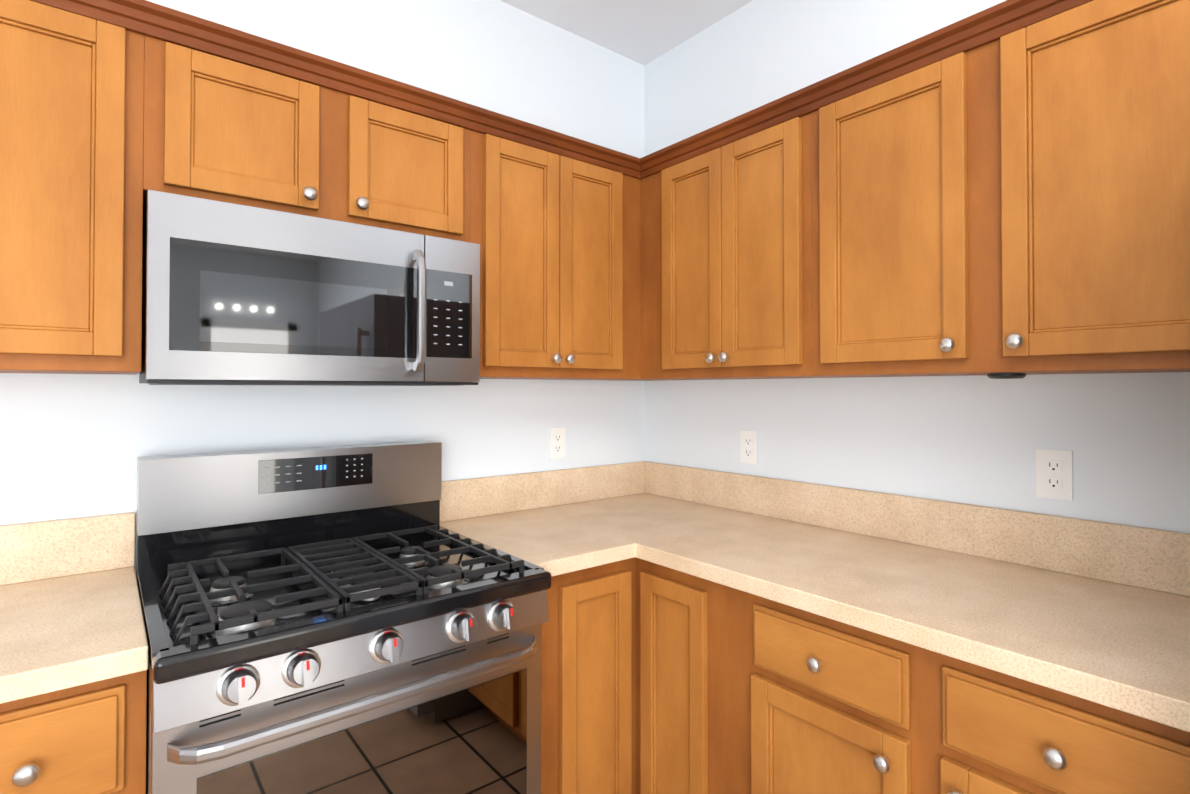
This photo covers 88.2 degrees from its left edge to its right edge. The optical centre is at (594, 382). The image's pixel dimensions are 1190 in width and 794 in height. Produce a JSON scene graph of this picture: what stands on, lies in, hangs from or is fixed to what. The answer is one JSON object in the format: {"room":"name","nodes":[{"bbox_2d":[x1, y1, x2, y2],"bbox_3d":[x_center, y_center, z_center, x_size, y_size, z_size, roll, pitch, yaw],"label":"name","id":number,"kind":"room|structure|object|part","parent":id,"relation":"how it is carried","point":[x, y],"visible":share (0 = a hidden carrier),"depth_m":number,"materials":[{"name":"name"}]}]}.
{"room":"kitchen","nodes":[
{"label":"kitchen","id":0,"kind":"room"},
{"bbox_2d":[0,0,644,571],"bbox_3d":[-1.389,0.012,1.322,4.200,2.680,0.100,1,-1,-39],"label":"wall","id":1,"kind":"structure","parent":0,"point":[74,444],"depth_m":1.88,"materials":[{"name":"white paint"}]},
{"bbox_2d":[0,0,146,374],"bbox_3d":[-1.195,-0.380,1.211,0.478,0.718,0.319,1,-1,-39],"label":"upper cabinet","id":2,"kind":"object","parent":1,"relation":"attached to","point":[72,210],"depth_m":1.17,"materials":[{"name":"brown wood"}]},
{"bbox_3d":[-1.102,-0.379,1.094,0.417,0.653,0.020,1,-1,-39],"label":"door","id":3,"kind":"part","parent":2,"relation":"part of","materials":[{"name":"brown wood"}]},
{"bbox_2d":[136,4,343,221],"bbox_3d":[-0.865,-0.563,1.477,0.367,0.345,0.319,1,-1,-39],"label":"upper cabinet","id":4,"kind":"object","parent":1,"relation":"attached to","point":[222,116],"depth_m":1.34,"materials":[{"name":"brown wood"}]},
{"bbox_3d":[-0.772,-0.553,1.360,0.299,0.292,0.020,1,-1,-39],"label":"door","id":5,"kind":"part","parent":4,"relation":"part of","materials":[{"name":"brown wood"}]},
{"bbox_2d":[139,190,479,385],"bbox_3d":[-0.688,-0.191,1.532,0.710,0.396,0.442,1,-1,-39],"label":"microwave","id":6,"kind":"object","parent":4,"relation":"attached to","point":[235,294],"visible":1,"depth_m":1.34,"materials":[{"name":"silver metal"}]},
{"bbox_3d":[-0.426,-0.173,1.488,0.017,0.295,0.048,1,-1,-39],"label":"handle","id":7,"kind":"part","parent":6,"relation":"part of","materials":[{"name":"silver metal"}]},
{"bbox_2d":[0,461,643,584],"bbox_3d":[-0.632,0.380,1.844,2.158,0.127,0.020,1,-1,-39],"label":"backsplash","id":8,"kind":"structure","parent":1,"relation":"attached to","point":[31,551],"depth_m":1.46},
{"bbox_2d":[344,68,471,242],"bbox_3d":[-0.579,-0.561,1.707,0.367,0.345,0.319,1,-1,-39],"label":"upper cabinet","id":9,"kind":"object","parent":1,"relation":"attached to","point":[408,154],"depth_m":1.58,"materials":[{"name":"brown wood"}]},
{"bbox_3d":[-0.483,-0.551,1.591,0.302,0.292,0.020,1,-1,-39],"label":"door","id":10,"kind":"part","parent":9,"relation":"part of","materials":[{"name":"brown wood"}]},
{"bbox_2d":[472,108,639,380],"bbox_3d":[-0.182,-0.370,2.021,0.648,0.718,0.319,1,-1,-39],"label":"upper cabinet","id":11,"kind":"object","parent":1,"relation":"attached to","point":[556,220],"depth_m":1.86,"materials":[{"name":"brown wood"}]},
{"bbox_3d":[-0.213,-0.371,1.805,0.252,0.653,0.020,1,-1,-39],"label":"door","id":12,"kind":"part","parent":11,"relation":"part of","materials":[{"name":"brown wood"}]},
{"bbox_3d":[-0.012,-0.369,1.965,0.254,0.653,0.020,1,-1,-39],"label":"door","id":13,"kind":"part","parent":11,"relation":"part of","materials":[{"name":"brown wood"}]},
{"bbox_2d":[549,427,564,458],"bbox_3d":[-0.138,0.223,2.249,0.070,0.114,0.007,1,-1,-39],"label":"electrical outlet","id":14,"kind":"object","parent":1,"relation":"attached to","point":[556,442],"visible":1,"depth_m":2.25,"materials":[{"name":"white plastic"}]},
{"bbox_2d":[500,0,752,65],"bbox_3d":[0.454,-1.405,-0.965,4.200,0.100,6.000,1,-1,-39],"label":"ceiling","id":15,"kind":"structure","parent":0,"point":[644,32],"depth_m":2.23,"materials":[{"name":"white paint"}]},
{"bbox_2d":[644,0,1189,532],"bbox_3d":[2.086,-0.001,0.259,0.100,2.680,5.900,1,-1,-39],"label":"wall","id":16,"kind":"structure","parent":0,"point":[980,440],"depth_m":1.76,"materials":[{"name":"white paint"}]},
{"bbox_2d":[656,96,799,380],"bbox_3d":[0.509,-0.372,1.897,0.319,0.718,0.538,1,-1,-39],"label":"upper cabinet","id":17,"kind":"object","parent":16,"relation":"attached to","point":[728,197],"depth_m":1.78,"materials":[{"name":"brown wood"}]},
{"bbox_3d":[-0.111,-0.738,0.966,1.860,0.052,1.464,1,-1,-39],"label":"crown","id":18,"kind":"part","parent":17,"relation":"part of","materials":[{"name":"brown wood"}]},
{"bbox_3d":[0.302,-0.369,1.918,0.020,0.653,0.248,1,-1,-39],"label":"door","id":19,"kind":"part","parent":17,"relation":"part of","materials":[{"name":"brown wood"}]},
{"bbox_3d":[0.461,-0.372,1.718,0.020,0.653,0.258,1,-1,-39],"label":"door","id":20,"kind":"part","parent":17,"relation":"part of","materials":[{"name":"brown wood"}]},
{"bbox_2d":[740,430,757,464],"bbox_3d":[0.530,0.224,2.115,0.007,0.114,0.070,1,-1,-39],"label":"electrical outlet","id":21,"kind":"object","parent":16,"relation":"attached to","point":[748,446],"visible":1,"depth_m":2.11,"materials":[{"name":"white plastic"}]},
{"bbox_2d":[800,20,971,377],"bbox_3d":[0.803,-0.376,1.530,0.319,0.718,0.402,1,-1,-39],"label":"upper cabinet","id":22,"kind":"object","parent":16,"relation":"attached to","point":[886,144],"depth_m":1.43,"materials":[{"name":"brown wood"}]},
{"bbox_3d":[0.685,-0.375,1.439,0.020,0.653,0.338,1,-1,-39],"label":"door","id":23,"kind":"part","parent":22,"relation":"part of","materials":[{"name":"brown wood"}]},
{"bbox_2d":[644,461,1189,596],"bbox_3d":[0.754,0.380,1.822,0.019,0.127,1.744,1,-1,-39],"label":"backsplash","id":24,"kind":"structure","parent":16,"relation":"attached to","point":[1149,558],"depth_m":1.57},
{"bbox_2d":[1036,449,1072,500],"bbox_3d":[1.073,0.215,1.435,0.007,0.114,0.070,1,-1,-39],"label":"electrical outlet","id":25,"kind":"object","parent":16,"relation":"attached to","point":[1054,474],"visible":1,"depth_m":1.43,"materials":[{"name":"white plastic"}]},
{"bbox_2d":[972,0,1189,378],"bbox_3d":[1.055,-0.380,1.215,0.319,0.718,0.405,1,-1,-39],"label":"upper cabinet","id":26,"kind":"object","parent":16,"relation":"attached to","point":[998,190],"depth_m":1.15,"materials":[{"name":"brown wood"}]},
{"bbox_2d":[987,373,1025,378],"bbox_3d":[0.906,-0.013,1.351,0.072,0.012,0.072,1,-1,-39],"label":"puck light","id":27,"kind":"object","parent":26,"relation":"attached to","point":[991,375],"depth_m":1.33,"materials":[{"name":"black plastic"}]},
{"bbox_3d":[0.938,-0.379,1.122,0.020,0.653,0.338,1,-1,-39],"label":"door","id":28,"kind":"part","parent":26,"relation":"part of","materials":[{"name":"brown wood"}]},
{"bbox_3d":[0.454,1.374,-0.999,4.200,0.100,6.000,1,-1,-39],"label":"floor","id":29,"kind":"structure","parent":0,"visible":0},
{"bbox_2d":[0,673,146,793],"bbox_3d":[-1.028,0.913,1.160,0.263,0.875,0.584,1,-1,-39],"label":"base cabinet","id":30,"kind":"object","parent":29,"relation":"on","point":[92,740],"depth_m":0.97,"materials":[{"name":"brown wood"}]},
{"bbox_3d":[-0.863,0.583,0.935,0.234,0.170,0.020,1,-1,-39],"label":"cab drawer","id":31,"kind":"part","parent":30,"relation":"part of","materials":[{"name":"brown wood"}]},
{"bbox_2d":[0,565,147,704],"bbox_3d":[-1.108,0.454,1.093,0.479,0.040,0.598,1,-1,-39],"label":"countertop","id":32,"kind":"structure","parent":30,"relation":"on","point":[77,630],"depth_m":1.06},
{"bbox_2d":[136,441,550,793],"bbox_3d":[-0.582,0.765,1.409,0.738,1.176,0.698,1,-1,-39],"label":"gas range","id":33,"kind":"object","parent":29,"relation":"on","point":[352,619],"visible":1,"depth_m":1.27,"materials":[{"name":"silver metal"}]},
{"bbox_3d":[-0.579,0.502,1.003,0.064,0.064,0.055,1,-1,-39],"label":"knob","id":34,"kind":"part","parent":33,"relation":"part of","materials":[{"name":"silver metal"}]},
{"bbox_3d":[-0.503,0.503,1.063,0.064,0.064,0.055,1,-1,-39],"label":"knob","id":35,"kind":"part","parent":33,"relation":"part of","materials":[{"name":"silver metal"}]},
{"bbox_3d":[-0.427,0.939,1.213,0.734,0.780,0.055,1,-1,-39],"label":"oven door","id":36,"kind":"part","parent":33,"relation":"part of","materials":[{"name":"silver metal"}]},
{"bbox_3d":[-0.418,0.507,1.207,0.736,0.076,0.084,1,-1,-39],"label":"control panel","id":37,"kind":"part","parent":33,"relation":"part of","materials":[{"name":"silver metal"}]},
{"bbox_3d":[-0.393,0.593,1.175,0.696,0.027,0.056,1,-1,-39],"label":"handle","id":38,"kind":"part","parent":33,"relation":"part of","materials":[{"name":"silver metal"}]},
{"bbox_3d":[-0.385,0.504,1.158,0.064,0.064,0.055,1,-1,-39],"label":"knob","id":39,"kind":"part","parent":33,"relation":"part of","materials":[{"name":"silver metal"}]},
{"bbox_3d":[-0.264,0.505,1.255,0.064,0.064,0.055,1,-1,-39],"label":"knob","id":40,"kind":"part","parent":33,"relation":"part of","materials":[{"name":"silver metal"}]},
{"bbox_3d":[-0.190,0.506,1.314,0.064,0.064,0.055,1,-1,-39],"label":"knob","id":41,"kind":"part","parent":33,"relation":"part of","materials":[{"name":"silver metal"}]},
{"bbox_2d":[541,589,635,793],"bbox_3d":[-0.180,0.920,1.798,0.374,0.875,0.646,1,-1,-39],"label":"base cabinet","id":42,"kind":"object","parent":29,"relation":"on","point":[588,660],"depth_m":1.61,"materials":[{"name":"brown wood"}]},
{"bbox_3d":[0.004,0.878,1.624,0.234,0.715,0.020,1,-1,-39],"label":"cab door","id":43,"kind":"part","parent":42,"relation":"part of","materials":[{"name":"brown wood"}]},
{"bbox_2d":[440,493,1189,793],"bbox_3d":[0.389,0.460,1.543,0.937,0.040,1.764,1,-1,-39],"label":"countertop","id":44,"kind":"structure","parent":42,"relation":"on","point":[1000,677],"depth_m":1.22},
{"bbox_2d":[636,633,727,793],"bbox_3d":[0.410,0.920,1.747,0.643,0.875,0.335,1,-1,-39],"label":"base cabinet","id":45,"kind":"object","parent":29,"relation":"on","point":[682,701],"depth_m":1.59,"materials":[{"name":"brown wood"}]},
{"bbox_3d":[0.202,0.878,1.603,0.020,0.715,0.227,1,-1,-39],"label":"cab door","id":46,"kind":"part","parent":45,"relation":"part of","materials":[{"name":"brown wood"}]},
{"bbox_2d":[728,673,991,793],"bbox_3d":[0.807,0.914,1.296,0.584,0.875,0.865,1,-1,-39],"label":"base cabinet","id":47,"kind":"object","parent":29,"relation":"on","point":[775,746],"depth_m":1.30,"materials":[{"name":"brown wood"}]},
{"bbox_3d":[0.471,0.949,1.266,0.020,0.565,0.348,1,-1,-39],"label":"cab door","id":48,"kind":"part","parent":47,"relation":"part of","materials":[{"name":"brown wood"}]},
{"bbox_3d":[0.471,0.577,1.271,0.020,0.140,0.348,1,-1,-39],"label":"cab drawer","id":49,"kind":"part","parent":47,"relation":"part of","materials":[{"name":"brown wood"}]},
{"bbox_3d":[0.724,0.945,0.949,0.020,0.565,0.348,1,-1,-39],"label":"cab door","id":50,"kind":"part","parent":47,"relation":"part of","materials":[{"name":"brown wood"}]},
{"bbox_3d":[0.724,0.573,0.954,0.020,0.140,0.348,1,-1,-39],"label":"cab drawer","id":51,"kind":"part","parent":47,"relation":"part of","materials":[{"name":"brown wood"}]}
]}

